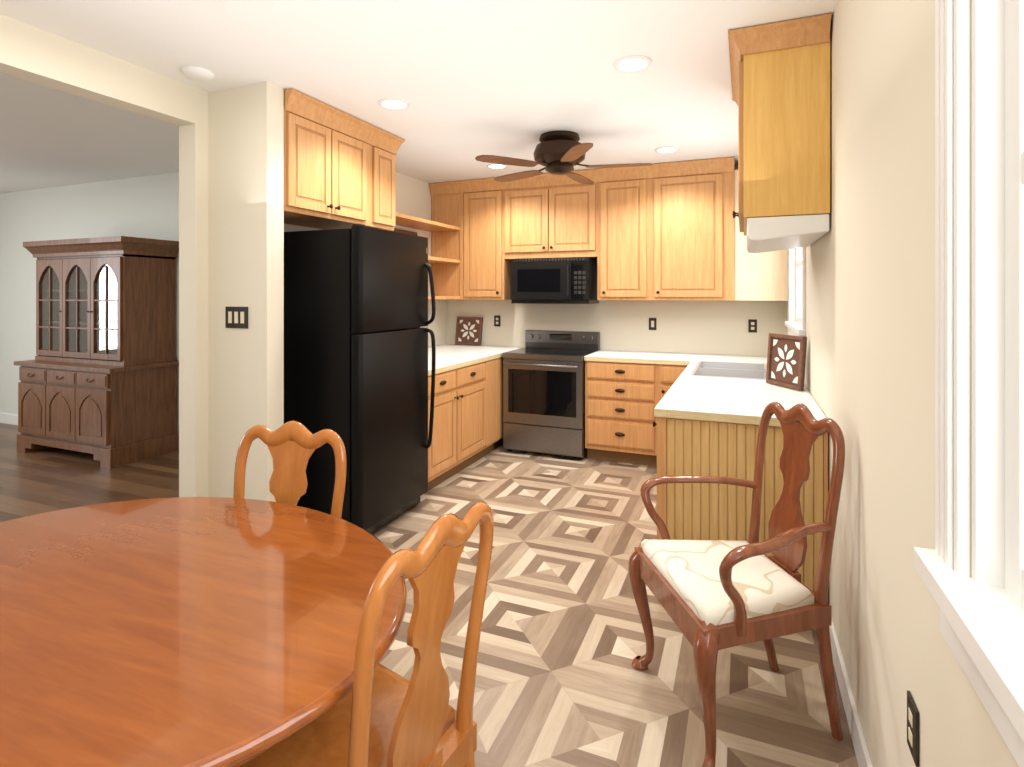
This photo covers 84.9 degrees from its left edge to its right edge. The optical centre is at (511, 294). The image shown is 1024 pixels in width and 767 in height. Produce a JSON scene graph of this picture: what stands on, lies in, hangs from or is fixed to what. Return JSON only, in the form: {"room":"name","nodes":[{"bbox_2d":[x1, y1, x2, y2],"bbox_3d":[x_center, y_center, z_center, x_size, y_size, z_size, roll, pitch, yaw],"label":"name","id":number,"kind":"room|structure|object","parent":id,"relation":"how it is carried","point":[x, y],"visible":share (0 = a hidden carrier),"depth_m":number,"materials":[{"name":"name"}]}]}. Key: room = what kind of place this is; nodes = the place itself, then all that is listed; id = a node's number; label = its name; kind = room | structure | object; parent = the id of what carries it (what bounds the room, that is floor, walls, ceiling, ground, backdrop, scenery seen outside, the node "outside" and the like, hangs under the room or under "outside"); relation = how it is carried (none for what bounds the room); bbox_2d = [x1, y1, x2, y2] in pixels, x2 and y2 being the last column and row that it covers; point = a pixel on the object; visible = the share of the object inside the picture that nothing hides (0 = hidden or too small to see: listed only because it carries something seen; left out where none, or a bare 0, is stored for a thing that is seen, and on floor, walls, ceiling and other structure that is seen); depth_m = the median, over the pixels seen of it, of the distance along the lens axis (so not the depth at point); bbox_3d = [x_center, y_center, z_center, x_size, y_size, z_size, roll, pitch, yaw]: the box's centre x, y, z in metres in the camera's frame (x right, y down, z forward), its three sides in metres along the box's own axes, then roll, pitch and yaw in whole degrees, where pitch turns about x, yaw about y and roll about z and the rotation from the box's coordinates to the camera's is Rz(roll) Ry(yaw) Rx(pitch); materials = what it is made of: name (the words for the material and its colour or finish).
{"room":"kitchen and dining room","nodes":[
{"label":"kitchen and dining room","id":0,"kind":"room"},
{"bbox_2d":[0,172,178,432],"bbox_3d":[-4.096,0.150,5.719,6.060,2.600,0.120,0,0,22],"label":"wall","id":1,"kind":"structure","parent":0,"point":[144,207],"depth_m":5.99,"materials":[{"name":"white paint"}]},
{"bbox_2d":[0,413,17,424],"bbox_3d":[-4.122,1.395,5.657,6.060,0.110,0.014,0,0,22],"label":"baseboard","id":2,"kind":"structure","parent":1,"relation":"attached to","point":[5,418],"depth_m":6.28,"materials":[{"name":"white wood"}]},
{"bbox_2d":[0,14,322,496],"bbox_3d":[-2.283,0.150,2.004,0.130,2.600,5.360,0,0,22],"label":"wall","id":3,"kind":"structure","parent":0,"point":[33,54],"depth_m":3.11,"materials":[{"name":"beige paint"}]},
{"bbox_2d":[208,81,283,501],"bbox_3d":[-1.500,0.150,3.152,0.440,2.600,0.120,0,0,22],"label":"wall","id":4,"kind":"structure","parent":0,"point":[245,227],"depth_m":3.09,"materials":[{"name":"beige paint"}]},
{"bbox_2d":[225,307,247,327],"bbox_3d":[-1.520,0.125,3.090,0.165,0.118,0.008,0,0,22],"label":"light switch","id":5,"kind":"object","parent":4,"relation":"attached to","point":[235,317],"depth_m":3.08,"materials":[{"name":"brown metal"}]},
{"bbox_2d":[0,0,837,193],"bbox_3d":[-3.220,-1.175,3.387,9.460,0.050,7.200,0,0,22],"label":"ceiling","id":6,"kind":"structure","parent":0,"point":[469,81],"depth_m":2.91,"materials":[{"name":"white paint"}]},
{"bbox_2d":[181,66,213,81],"bbox_3d":[-1.620,-1.133,2.888,0.150,0.031,0.150,0,0,22],"label":"recessed light","id":7,"kind":"object","parent":6,"relation":"attached to","point":[195,73],"visible":1,"depth_m":2.85,"materials":[{"name":"white"}]},
{"bbox_2d":[284,101,375,229],"bbox_3d":[-1.317,-0.760,3.558,0.455,0.580,0.759,0,0,22],"label":"upper cabinet","id":8,"kind":"object","parent":6,"relation":"hanging from","point":[330,168],"depth_m":3.44,"materials":[{"name":"brown wood"}]},
{"bbox_2d":[324,141,399,230],"bbox_3d":[-1.114,-0.760,4.050,0.455,0.580,0.305,0,0,22],"label":"upper cabinet","id":9,"kind":"object","parent":6,"relation":"hanging from","point":[387,218],"depth_m":3.99,"materials":[{"name":"brown wood"}]},
{"bbox_2d":[378,98,409,109],"bbox_3d":[-0.708,-1.145,3.366,0.189,0.009,0.189,0,0,-2],"label":"recessed light","id":10,"kind":"object","parent":6,"relation":"in","point":[388,103],"depth_m":3.36,"materials":[{"name":"white"}]},
{"bbox_2d":[428,189,467,299],"bbox_3d":[-0.575,-0.500,5.866,0.442,1.100,0.345,0,0,22],"label":"upper cabinet","id":11,"kind":"object","parent":6,"relation":"hanging from","point":[448,224],"depth_m":5.71,"materials":[{"name":"brown wood"}]},
{"bbox_2d":[468,185,511,299],"bbox_3d":[-0.211,-0.500,5.716,0.553,1.100,0.345,0,0,22],"label":"upper cabinet","id":12,"kind":"object","parent":6,"relation":"hanging from","point":[490,207],"depth_m":5.54,"materials":[{"name":"brown wood"}]},
{"bbox_2d":[486,163,507,168],"bbox_3d":[-0.134,-1.145,4.990,0.189,0.009,0.189,0,0,16],"label":"recessed light","id":13,"kind":"object","parent":6,"relation":"in","point":[493,166],"depth_m":5.00,"materials":[{"name":"white"}]},
{"bbox_2d":[512,177,595,258],"bbox_3d":[0.411,-0.700,5.458,0.930,0.700,0.345,0,0,22],"label":"upper cabinet","id":14,"kind":"object","parent":6,"relation":"hanging from","point":[551,219],"depth_m":5.28,"materials":[{"name":"brown wood"}]},
{"bbox_2d":[511,257,598,303],"bbox_3d":[0.410,-0.130,5.404,0.770,0.427,0.439,0,0,22],"label":"microwave","id":15,"kind":"object","parent":14,"relation":"attached to","point":[572,280],"visible":1,"depth_m":5.23,"materials":[{"name":"black plastic"}]},
{"bbox_2d":[475,130,652,183],"bbox_3d":[0.372,-1.012,4.088,1.258,0.273,1.227,0,0,22],"label":"ceiling fan","id":16,"kind":"object","parent":6,"relation":"hanging from","point":[560,152],"visible":1,"depth_m":3.93,"materials":[{"name":"brown wood"}]},
{"bbox_2d":[591,173,651,299],"bbox_3d":[1.029,-0.500,5.203,0.550,1.100,0.345,0,0,22],"label":"upper cabinet","id":17,"kind":"object","parent":6,"relation":"hanging from","point":[623,204],"depth_m":5.03,"materials":[{"name":"brown wood"}]},
{"bbox_2d":[613,55,651,71],"bbox_3d":[0.598,-1.145,2.782,0.189,0.009,0.189,0,0,16],"label":"recessed light","id":18,"kind":"object","parent":6,"relation":"in","point":[635,63],"depth_m":2.78,"materials":[{"name":"white"}]},
{"bbox_2d":[655,146,678,152],"bbox_3d":[1.225,-1.145,4.428,0.189,0.009,0.189,0,0,16],"label":"recessed light","id":19,"kind":"object","parent":6,"relation":"in","point":[667,149],"depth_m":4.42,"materials":[{"name":"white"}]},
{"bbox_2d":[652,165,735,300],"bbox_3d":[1.603,-0.500,4.966,0.692,1.100,0.345,0,0,22],"label":"upper cabinet","id":20,"kind":"object","parent":6,"relation":"hanging from","point":[669,231],"depth_m":4.80,"materials":[{"name":"brown wood"}]},
{"bbox_2d":[736,237,787,300],"bbox_3d":[2.115,-0.500,4.772,0.404,1.100,0.312,0,0,22],"label":"upper cabinet","id":21,"kind":"object","parent":6,"relation":"hanging from","point":[763,276],"depth_m":4.63,"materials":[{"name":"brown wood"}]},
{"bbox_2d":[736,33,829,236],"bbox_3d":[1.321,-0.705,2.787,0.355,0.730,0.840,0,0,22],"label":"upper cabinet","id":22,"kind":"object","parent":6,"relation":"hanging from","point":[783,87],"depth_m":2.40,"materials":[{"name":"brown wood"}]},
{"bbox_2d":[746,214,828,252],"bbox_3d":[1.334,-0.286,2.773,0.317,0.103,0.816,0,0,22],"label":"range hood","id":23,"kind":"object","parent":22,"relation":"attached to","point":[769,234],"visible":1,"depth_m":2.43,"materials":[{"name":"white metal"}]},
{"bbox_2d":[393,171,445,346],"bbox_3d":[-1.078,0.150,5.402,0.120,2.600,1.600,0,0,22],"label":"wall","id":24,"kind":"structure","parent":0,"point":[412,196],"depth_m":5.65,"materials":[{"name":"beige paint"}]},
{"bbox_2d":[0,423,858,766],"bbox_3d":[-3.299,1.475,3.355,9.580,0.050,7.320,0,0,22],"label":"floor","id":25,"kind":"structure","parent":0,"point":[561,680],"depth_m":2.37,"materials":[{"name":"wood"}]},
{"bbox_2d":[14,356,109,443],"bbox_3d":[-4.212,0.970,5.346,0.490,0.640,0.618,0,0,22],"label":"base cabinet","id":26,"kind":"object","parent":25,"relation":"on","point":[34,386],"depth_m":5.05,"materials":[{"name":"brown wood"}]},
{"bbox_2d":[50,360,141,447],"bbox_3d":[-3.842,0.970,5.193,0.530,0.640,0.618,0,0,22],"label":"base cabinet","id":27,"kind":"object","parent":25,"relation":"on","point":[63,377],"depth_m":4.89,"materials":[{"name":"brown wood"}]},
{"bbox_2d":[78,360,177,451],"bbox_3d":[-3.473,0.970,5.041,0.490,0.640,0.618,0,0,22],"label":"base cabinet","id":28,"kind":"object","parent":25,"relation":"on","point":[98,376],"depth_m":4.81,"materials":[{"name":"brown wood"}]},
{"bbox_2d":[0,497,406,766],"bbox_3d":[-0.934,1.065,1.300,1.440,0.770,1.142,0,0,22],"label":"dining table","id":29,"kind":"object","parent":25,"relation":"on","point":[193,632],"visible":0.96,"depth_m":1.15,"materials":[{"name":"brown wood"}]},
{"bbox_2d":[233,421,346,517],"bbox_3d":[-0.817,0.948,1.716,0.552,1.020,0.526,0,0,13],"label":"dining chair","id":30,"kind":"object","parent":25,"relation":"on","point":[292,446],"visible":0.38,"depth_m":1.92,"materials":[{"name":"brown wood"}]},
{"bbox_2d":[284,224,435,533],"bbox_3d":[-1.022,0.524,3.634,0.814,1.852,0.755,0,0,22],"label":"refrigerator","id":31,"kind":"object","parent":25,"relation":"on","point":[355,340],"visible":0.85,"depth_m":3.30,"materials":[{"name":"black metal"}]},
{"bbox_2d":[394,228,417,235],"bbox_3d":[-0.998,-0.484,5.336,0.022,0.260,0.380,-9,-3,22],"label":"tray","id":32,"kind":"object","parent":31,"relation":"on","point":[404,231],"visible":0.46,"depth_m":5.32,"materials":[{"name":"brown wood"}]},
{"bbox_2d":[239,502,493,766],"bbox_3d":[-0.348,0.948,1.234,0.526,1.020,0.553,0,0,28],"label":"dining chair","id":33,"kind":"object","parent":25,"relation":"on","point":[379,715],"visible":0.94,"depth_m":1.15,"materials":[{"name":"brown wood"}]},
{"bbox_2d":[428,368,455,490],"bbox_3d":[-0.851,1.012,4.277,0.768,0.875,0.455,0,0,22],"label":"base cabinet","id":34,"kind":"object","parent":25,"relation":"on","point":[442,450],"depth_m":4.17,"materials":[{"name":"brown wood"}]},
{"bbox_2d":[456,360,491,473],"bbox_3d":[-0.759,1.012,4.746,0.958,0.875,0.620,0,0,22],"label":"base cabinet","id":35,"kind":"object","parent":25,"relation":"on","point":[473,381],"depth_m":4.64,"materials":[{"name":"brown wood"}]},
{"bbox_2d":[428,344,519,371],"bbox_3d":[-0.659,0.557,5.020,0.934,0.036,1.974,0,0,22],"label":"countertop","id":36,"kind":"structure","parent":35,"relation":"on","point":[447,355],"depth_m":5.02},
{"bbox_2d":[455,316,482,344],"bbox_3d":[-0.459,0.383,5.958,0.300,0.300,0.028,0,-9,22],"label":"framed artwork","id":37,"kind":"object","parent":36,"relation":"on","point":[468,330],"visible":0.98,"depth_m":5.95,"materials":[{"name":"brown wood"}]},
{"bbox_2d":[492,356,503,450],"bbox_3d":[-0.585,1.012,5.168,0.958,0.875,0.414,0,0,22],"label":"base cabinet","id":38,"kind":"object","parent":25,"relation":"on","point":[497,361],"depth_m":5.09,"materials":[{"name":"brown wood"}]},
{"bbox_2d":[502,330,599,459],"bbox_3d":[0.375,0.905,5.265,0.758,1.090,0.702,0,0,22],"label":"range","id":39,"kind":"object","parent":25,"relation":"on","point":[543,391],"visible":0.98,"depth_m":5.01,"materials":[{"name":"grey metal"}]},
{"bbox_2d":[584,360,651,465],"bbox_3d":[1.031,1.012,5.035,0.617,0.875,0.653,0,0,22],"label":"base cabinet","id":40,"kind":"object","parent":25,"relation":"on","point":[618,393],"depth_m":4.77,"materials":[{"name":"brown wood"}]},
{"bbox_2d":[584,350,695,363],"bbox_3d":[1.160,0.557,4.994,0.891,0.036,0.631,0,0,22],"label":"countertop","id":41,"kind":"structure","parent":40,"relation":"on","point":[652,357],"depth_m":4.86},
{"bbox_2d":[652,364,687,407],"bbox_3d":[1.446,1.012,4.847,0.292,0.875,0.684,0,0,22],"label":"base cabinet","id":42,"kind":"object","parent":25,"relation":"on","point":[663,375],"depth_m":4.62,"materials":[{"name":"brown wood"}]},
{"bbox_2d":[628,402,844,766],"bbox_3d":[0.778,0.923,1.963,0.566,1.069,0.682,0,0,-9],"label":"armchair","id":43,"kind":"object","parent":25,"relation":"on","point":[713,597],"visible":1,"depth_m":1.82,"materials":[{"name":"brown wood"}]},
{"bbox_2d":[652,416,827,629],"bbox_3d":[1.140,1.012,2.833,0.725,0.875,0.652,0,0,22],"label":"base cabinet","id":44,"kind":"object","parent":25,"relation":"on","point":[689,511],"depth_m":2.56,"materials":[{"name":"brown wood"}]},
{"bbox_2d":[652,353,825,427],"bbox_3d":[1.516,0.557,3.741,0.724,0.036,2.674,0,0,22],"label":"countertop","id":45,"kind":"structure","parent":44,"relation":"on","point":[718,399],"depth_m":2.89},
{"bbox_2d":[688,360,766,379],"bbox_3d":[1.592,0.617,4.000,0.553,0.170,0.878,0,0,22],"label":"sink","id":46,"kind":"object","parent":45,"relation":"in","point":[734,369],"depth_m":4.06,"materials":[{"name":"white ceramic"}]},
{"bbox_2d":[766,333,806,390],"bbox_3d":[1.586,0.383,3.247,0.028,0.300,0.300,4,-1,-11],"label":"framed artwork","id":47,"kind":"object","parent":45,"relation":"on","point":[786,359],"visible":0.98,"depth_m":3.23,"materials":[{"name":"brown wood"}]},
{"bbox_2d":[446,166,785,355],"bbox_3d":[0.794,0.150,5.558,3.460,2.600,0.120,0,0,22],"label":"wall","id":48,"kind":"structure","parent":0,"point":[710,327],"depth_m":5.30,"materials":[{"name":"beige paint"}]},
{"bbox_2d":[494,315,499,325],"bbox_3d":[-0.156,0.275,5.880,0.070,0.115,0.008,0,0,22],"label":"outlet","id":49,"kind":"object","parent":48,"relation":"attached to","point":[496,317],"depth_m":5.88,"materials":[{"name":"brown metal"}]},
{"bbox_2d":[649,318,655,329],"bbox_3d":[1.323,0.275,5.269,0.070,0.115,0.008,0,0,22],"label":"outlet","id":50,"kind":"object","parent":48,"relation":"attached to","point":[652,321],"depth_m":5.27,"materials":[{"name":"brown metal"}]},
{"bbox_2d":[748,319,756,332],"bbox_3d":[2.122,0.275,4.939,0.070,0.115,0.008,0,0,22],"label":"outlet","id":51,"kind":"object","parent":48,"relation":"attached to","point":[752,323],"depth_m":4.94,"materials":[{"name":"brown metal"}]},
{"bbox_2d":[786,0,1018,766],"bbox_3d":[1.095,0.150,1.603,0.120,2.600,7.200,0,0,22],"label":"wall","id":52,"kind":"structure","parent":0,"point":[869,383],"depth_m":1.44,"materials":[{"name":"beige paint"}]},
{"bbox_2d":[785,247,805,336],"bbox_3d":[1.981,-0.207,3.823,0.140,1.035,1.200,0,0,22],"label":"kitchen window","id":53,"kind":"structure","parent":52,"relation":"in","point":[795,323],"depth_m":4.23,"materials":[{"name":"white"}]},
{"bbox_2d":[829,620,872,766],"bbox_3d":[0.499,1.395,0.335,0.014,0.110,4.400,0,0,22],"label":"baseboard","id":54,"kind":"structure","parent":52,"relation":"attached to","point":[858,739],"depth_m":1.87,"materials":[{"name":"white wood"}]},
{"bbox_2d":[907,690,918,766],"bbox_3d":[0.859,0.930,1.203,0.008,0.115,0.070,0,0,22],"label":"outlet","id":55,"kind":"object","parent":52,"relation":"attached to","point":[912,711],"depth_m":1.19,"materials":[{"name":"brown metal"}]},
{"bbox_2d":[913,0,1023,766],"bbox_3d":[0.497,-0.170,0.254,0.155,1.530,1.600,0,0,22],"label":"dining window","id":56,"kind":"structure","parent":52,"relation":"in","point":[982,620],"depth_m":0.88,"materials":[{"name":"white wood"}]}
]}

